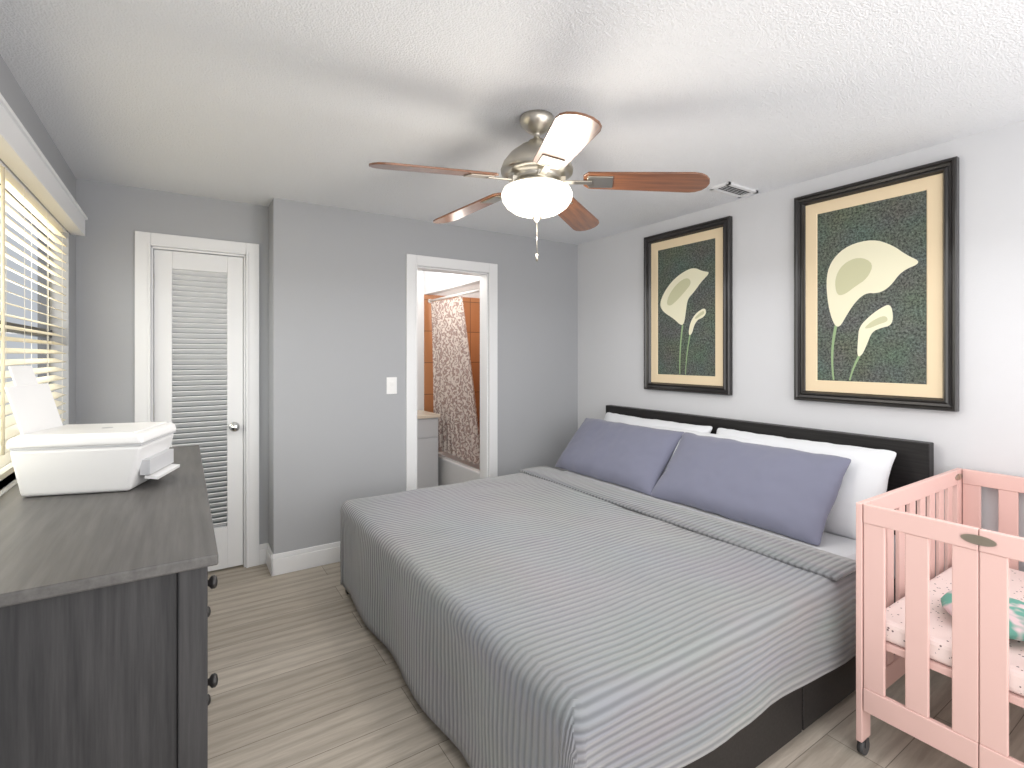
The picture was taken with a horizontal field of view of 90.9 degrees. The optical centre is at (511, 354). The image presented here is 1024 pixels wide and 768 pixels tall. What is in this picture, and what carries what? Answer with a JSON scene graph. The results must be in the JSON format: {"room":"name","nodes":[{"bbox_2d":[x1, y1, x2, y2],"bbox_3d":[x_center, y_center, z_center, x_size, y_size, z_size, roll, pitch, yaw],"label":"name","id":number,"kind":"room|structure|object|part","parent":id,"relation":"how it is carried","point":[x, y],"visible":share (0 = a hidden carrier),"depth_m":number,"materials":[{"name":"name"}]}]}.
{"room":"bedroom","nodes":[
{"label":"bedroom","id":0,"kind":"room"},
{"bbox_2d":[0,54,75,487],"bbox_3d":[-1.350,0.200,1.027,0.120,2.400,4.535,0,0,-33],"label":"wall","id":1,"kind":"structure","parent":0,"point":[14,96],"depth_m":2.65,"materials":[{"name":"grey paint"}]},
{"bbox_2d":[0,471,16,495],"bbox_3d":[-1.908,0.460,1.902,0.140,0.020,1.770,0,0,-33],"label":"window sill","id":2,"kind":"structure","parent":1,"relation":"attached to","point":[6,488],"depth_m":1.76,"materials":[{"name":"white"}]},
{"bbox_2d":[0,184,51,383],"bbox_3d":[-1.942,-0.115,1.880,0.050,1.130,1.770,0,0,-33],"label":"window","id":3,"kind":"structure","parent":1,"relation":"in","point":[41,307],"depth_m":2.58,"materials":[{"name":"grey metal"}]},
{"bbox_2d":[0,93,87,235],"bbox_3d":[-1.865,-0.700,1.936,0.130,0.110,1.910,0,0,-33],"label":"valance","id":4,"kind":"object","parent":1,"relation":"attached to","point":[25,163],"visible":0.94,"depth_m":1.91,"materials":[{"name":"white wood"}]},
{"bbox_2d":[1,166,4,454],"bbox_3d":[-1.677,-0.145,1.660,0.010,0.950,0.010,0,0,-33],"label":"wand","id":5,"kind":"object","parent":4,"relation":"hanging from","point":[2,310],"visible":1,"depth_m":1.66,"materials":[{"name":"beige plastic"}]},
{"bbox_2d":[24,189,24,365],"bbox_3d":[-1.890,-0.120,1.955,0.002,1.050,0.002,0,0,-33],"label":"cord","id":6,"kind":"object","parent":4,"relation":"hanging from","point":[24,189],"depth_m":1.95,"materials":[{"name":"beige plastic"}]},
{"bbox_2d":[31,213,31,365],"bbox_3d":[-2.145,-0.120,2.251,0.002,1.050,0.002,0,0,-33],"label":"cord","id":7,"kind":"object","parent":4,"relation":"hanging from","point":[31,292],"depth_m":2.25,"materials":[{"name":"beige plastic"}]},
{"bbox_2d":[0,173,65,480],"bbox_3d":[-1.893,-0.105,1.911,0.050,1.061,1.758,0,0,-33],"label":"window blind slats","id":8,"kind":"object","parent":4,"relation":"hanging from","point":[11,431],"visible":0.69,"depth_m":2.07,"materials":[{"name":"white plastic"}]},
{"bbox_2d":[47,212,48,383],"bbox_3d":[-2.102,-0.120,2.279,0.002,1.050,0.002,0,0,-33],"label":"cord","id":9,"kind":"object","parent":4,"relation":"hanging from","point":[47,212],"depth_m":2.28,"materials":[{"name":"beige plastic"}]},
{"bbox_2d":[76,179,267,543],"bbox_3d":[-2.263,0.200,3.443,0.990,2.400,0.750,0,0,-33],"label":"wall","id":10,"kind":"structure","parent":0,"point":[118,216],"depth_m":2.98,"materials":[{"name":"grey paint"}]},
{"bbox_2d":[153,274,153,419],"bbox_3d":[-2.185,0.350,3.065,0.012,1.690,0.012,0,0,-33],"label":"closet door hinges","id":11,"kind":"object","parent":10,"relation":"attached to","point":[153,288],"visible":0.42,"depth_m":3.06,"materials":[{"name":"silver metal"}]},
{"bbox_2d":[135,231,258,567],"bbox_3d":[-1.996,0.331,3.227,0.666,2.138,0.144,0,0,-33],"label":"trim","id":12,"kind":"structure","parent":10,"relation":"attached to","point":[147,244],"depth_m":3.31,"materials":[{"name":"white wood"}]},
{"bbox_2d":[154,249,242,571],"bbox_3d":[-1.971,0.371,3.189,0.482,2.033,0.102,0,0,-33],"label":"closet door","id":13,"kind":"structure","parent":10,"relation":"in","point":[229,539],"depth_m":3.29,"materials":[{"name":"white wood"}]},
{"bbox_2d":[172,269,226,526],"bbox_3d":[-1.990,0.291,3.217,0.298,1.649,0.035,0,0,-33],"label":"louvres","id":14,"kind":"object","parent":13,"relation":"attached to","point":[214,350],"visible":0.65,"depth_m":3.22,"materials":[{"name":"white wood"}]},
{"bbox_3d":[-1.804,0.470,3.278,0.062,0.062,0.068,0,0,-33],"label":"knob","id":15,"kind":"part","parent":13,"relation":"part of","materials":[{"name":"silver metal"}]},
{"bbox_2d":[268,198,577,553],"bbox_3d":[-0.556,0.200,4.039,2.520,2.400,0.355,0,0,-33],"label":"wall","id":16,"kind":"structure","parent":0,"point":[336,345],"depth_m":3.52,"materials":[{"name":"grey paint"}]},
{"bbox_2d":[269,541,339,575],"bbox_3d":[-1.147,1.333,3.432,0.898,0.135,0.016,0,0,-33],"label":"baseboard","id":17,"kind":"structure","parent":16,"relation":"attached to","point":[299,559],"depth_m":3.29,"materials":[{"name":"white wood"}]},
{"bbox_2d":[386,377,396,393],"bbox_3d":[-0.863,0.220,3.619,0.076,0.120,0.013,0,0,-33],"label":"light switch","id":18,"kind":"object","parent":16,"relation":"attached to","point":[391,385],"visible":1,"depth_m":3.62,"materials":[{"name":"white plastic"}]},
{"bbox_2d":[406,254,497,490],"bbox_3d":[-0.477,0.331,3.936,0.776,2.138,0.144,0,0,-33],"label":"door frame","id":19,"kind":"structure","parent":16,"relation":"attached to","point":[488,275],"depth_m":4.05,"materials":[{"name":"white wood"}]},
{"bbox_2d":[417,270,479,409],"bbox_3d":[-0.958,0.200,5.296,1.820,2.400,0.120,0,0,-33],"label":"wall","id":20,"kind":"structure","parent":0,"point":[420,340],"depth_m":5.24,"materials":[{"name":"white paint"}]},
{"bbox_2d":[424,294,479,449],"bbox_3d":[-0.549,0.385,5.484,0.870,2.030,0.012,0,0,-33],"label":"wall tile","id":21,"kind":"structure","parent":20,"relation":"attached to","point":[472,311],"depth_m":5.51,"materials":[{"name":"orange tile"}]},
{"bbox_2d":[428,289,479,302],"bbox_3d":[-0.517,-0.565,4.748,0.044,0.044,1.264,0,0,-33],"label":"curtain rod","id":22,"kind":"object","parent":21,"relation":"attached to","point":[454,295],"visible":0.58,"depth_m":4.77,"materials":[{"name":"white metal"}]},
{"bbox_2d":[431,297,479,463],"bbox_3d":[-0.551,0.215,4.870,0.115,1.520,0.952,0,0,-33],"label":"shower curtain","id":23,"kind":"object","parent":22,"relation":"hanging from","point":[454,403],"visible":0.94,"depth_m":4.83,"materials":[{"name":"fabric"}]},
{"bbox_2d":[424,271,479,294],"bbox_3d":[-0.532,-0.815,4.744,0.090,0.370,1.270,0,0,-33],"label":"ceiling","id":24,"kind":"structure","parent":0,"point":[436,282],"depth_m":4.85,"materials":[{"name":"white paint"}]},
{"bbox_2d":[0,0,1023,244],"bbox_3d":[-0.172,-1.040,2.544,4.110,0.080,5.950,0,0,-33],"label":"ceiling","id":25,"kind":"structure","parent":0,"point":[266,102],"depth_m":1.90,"materials":[{"name":"white paint"}]},
{"bbox_2d":[369,109,709,260],"bbox_3d":[0.061,-0.698,2.120,1.301,0.605,1.316,0,0,-33],"label":"fan","id":26,"kind":"object","parent":25,"relation":"hanging from","point":[537,171],"visible":1,"depth_m":2.02,"materials":[{"name":"brown wood"}]},
{"bbox_3d":[0.105,-0.646,2.123,0.300,0.124,0.300,0,0,-33],"label":"glass","id":27,"kind":"part","parent":26,"relation":"part of","materials":[{"name":"white glass"}]},
{"bbox_2d":[709,181,757,197],"bbox_3d":[1.338,-0.993,3.039,0.300,0.014,0.130,0,0,-33],"label":"ceiling vent","id":28,"kind":"object","parent":25,"relation":"in","point":[728,188],"visible":1,"depth_m":3.04,"materials":[{"name":"white metal"}]},
{"bbox_2d":[208,562,1023,767],"bbox_3d":[-0.172,1.430,2.544,4.110,0.060,5.950,0,0,-33],"label":"floor","id":29,"kind":"structure","parent":0,"point":[303,665],"depth_m":2.02,"materials":[{"name":"laminate"}]},
{"bbox_2d":[0,445,217,767],"bbox_3d":[-1.316,0.920,1.649,0.556,0.960,1.624,0,0,-33],"label":"dresser","id":30,"kind":"object","parent":29,"relation":"on","point":[105,611],"visible":0.98,"depth_m":1.06,"materials":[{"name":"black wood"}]},
{"bbox_2d":[4,366,179,496],"bbox_3d":[-1.402,0.237,1.704,0.430,0.404,0.296,0,0,-15],"label":"printer","id":31,"kind":"object","parent":30,"relation":"on","point":[51,453],"visible":1,"depth_m":1.60,"materials":[{"name":"white plastic"}]},
{"bbox_2d":[4,366,66,448],"bbox_3d":[-1.572,0.163,1.658,0.078,0.255,0.210,0,0,-15],"label":"tray","id":32,"kind":"object","parent":31,"relation":"on","point":[33,406],"depth_m":1.64,"materials":[{"name":"white plastic"}]},
{"bbox_2d":[417,410,439,488],"bbox_3d":[-1.073,0.985,4.869,0.620,0.830,0.460,0,0,-33],"label":"bathroom vanity","id":33,"kind":"object","parent":29,"relation":"on","point":[427,448],"visible":0.29,"depth_m":4.78,"materials":[{"name":"grey wood"}]},
{"bbox_2d":[438,450,479,485],"bbox_3d":[-0.197,1.200,4.963,0.881,0.400,1.242,0,0,-33],"label":"bathtub","id":34,"kind":"object","parent":29,"relation":"on","point":[453,469],"visible":0.02,"depth_m":4.76,"materials":[{"name":"white ceramic"}]},
{"bbox_2d":[340,405,933,767],"bbox_3d":[0.479,0.907,2.688,2.231,0.985,2.164,0,0,-33],"label":"bed","id":35,"kind":"object","parent":29,"relation":"on","point":[631,587],"visible":0.92,"depth_m":1.95,"materials":[{"name":"grey fabric"}]},
{"bbox_2d":[555,417,685,495],"bbox_3d":[0.722,0.680,3.559,0.352,0.375,0.958,0,0,-33],"label":"pillow","id":36,"kind":"object","parent":35,"relation":"on","point":[633,458],"depth_m":3.40,"materials":[{"name":"purple fabric"}]},
{"bbox_2d":[650,432,851,545],"bbox_3d":[1.247,0.678,2.760,0.349,0.376,0.981,0,0,-33],"label":"pillow","id":37,"kind":"object","parent":35,"relation":"on","point":[802,497],"depth_m":2.58,"materials":[{"name":"purple fabric"}]},
{"bbox_2d":[697,427,896,546],"bbox_3d":[1.482,0.665,2.743,0.279,0.415,0.965,0,0,-33],"label":"pillow","id":38,"kind":"object","parent":35,"relation":"on","point":[858,474],"depth_m":2.45,"materials":[{"name":"white fabric"}]},
{"bbox_2d":[856,468,1023,767],"bbox_3d":[1.796,0.958,1.762,1.003,0.885,0.658,0,0,-33],"label":"crib","id":39,"kind":"object","parent":29,"relation":"on","point":[959,620],"visible":1,"depth_m":1.62,"materials":[{"name":"pink wood"}]},
{"bbox_2d":[578,120,1023,576],"bbox_3d":[1.376,0.200,3.493,0.120,2.400,5.690,0,0,-33],"label":"wall","id":40,"kind":"structure","parent":0,"point":[982,429],"depth_m":2.79,"materials":[{"name":"white paint"}]},
{"bbox_2d":[644,216,732,394],"bbox_3d":[1.223,-0.320,3.579,0.040,1.165,0.725,0,0,-33],"label":"picture","id":41,"kind":"object","parent":40,"relation":"attached to","point":[688,308],"visible":1,"depth_m":3.54,"materials":[{"name":"black wood"}]},
{"bbox_2d":[794,156,958,411],"bbox_3d":[1.847,-0.325,2.622,0.040,1.170,0.735,0,0,-33],"label":"picture","id":42,"kind":"object","parent":40,"relation":"attached to","point":[876,291],"visible":0.98,"depth_m":2.57,"materials":[{"name":"black"}]}
]}

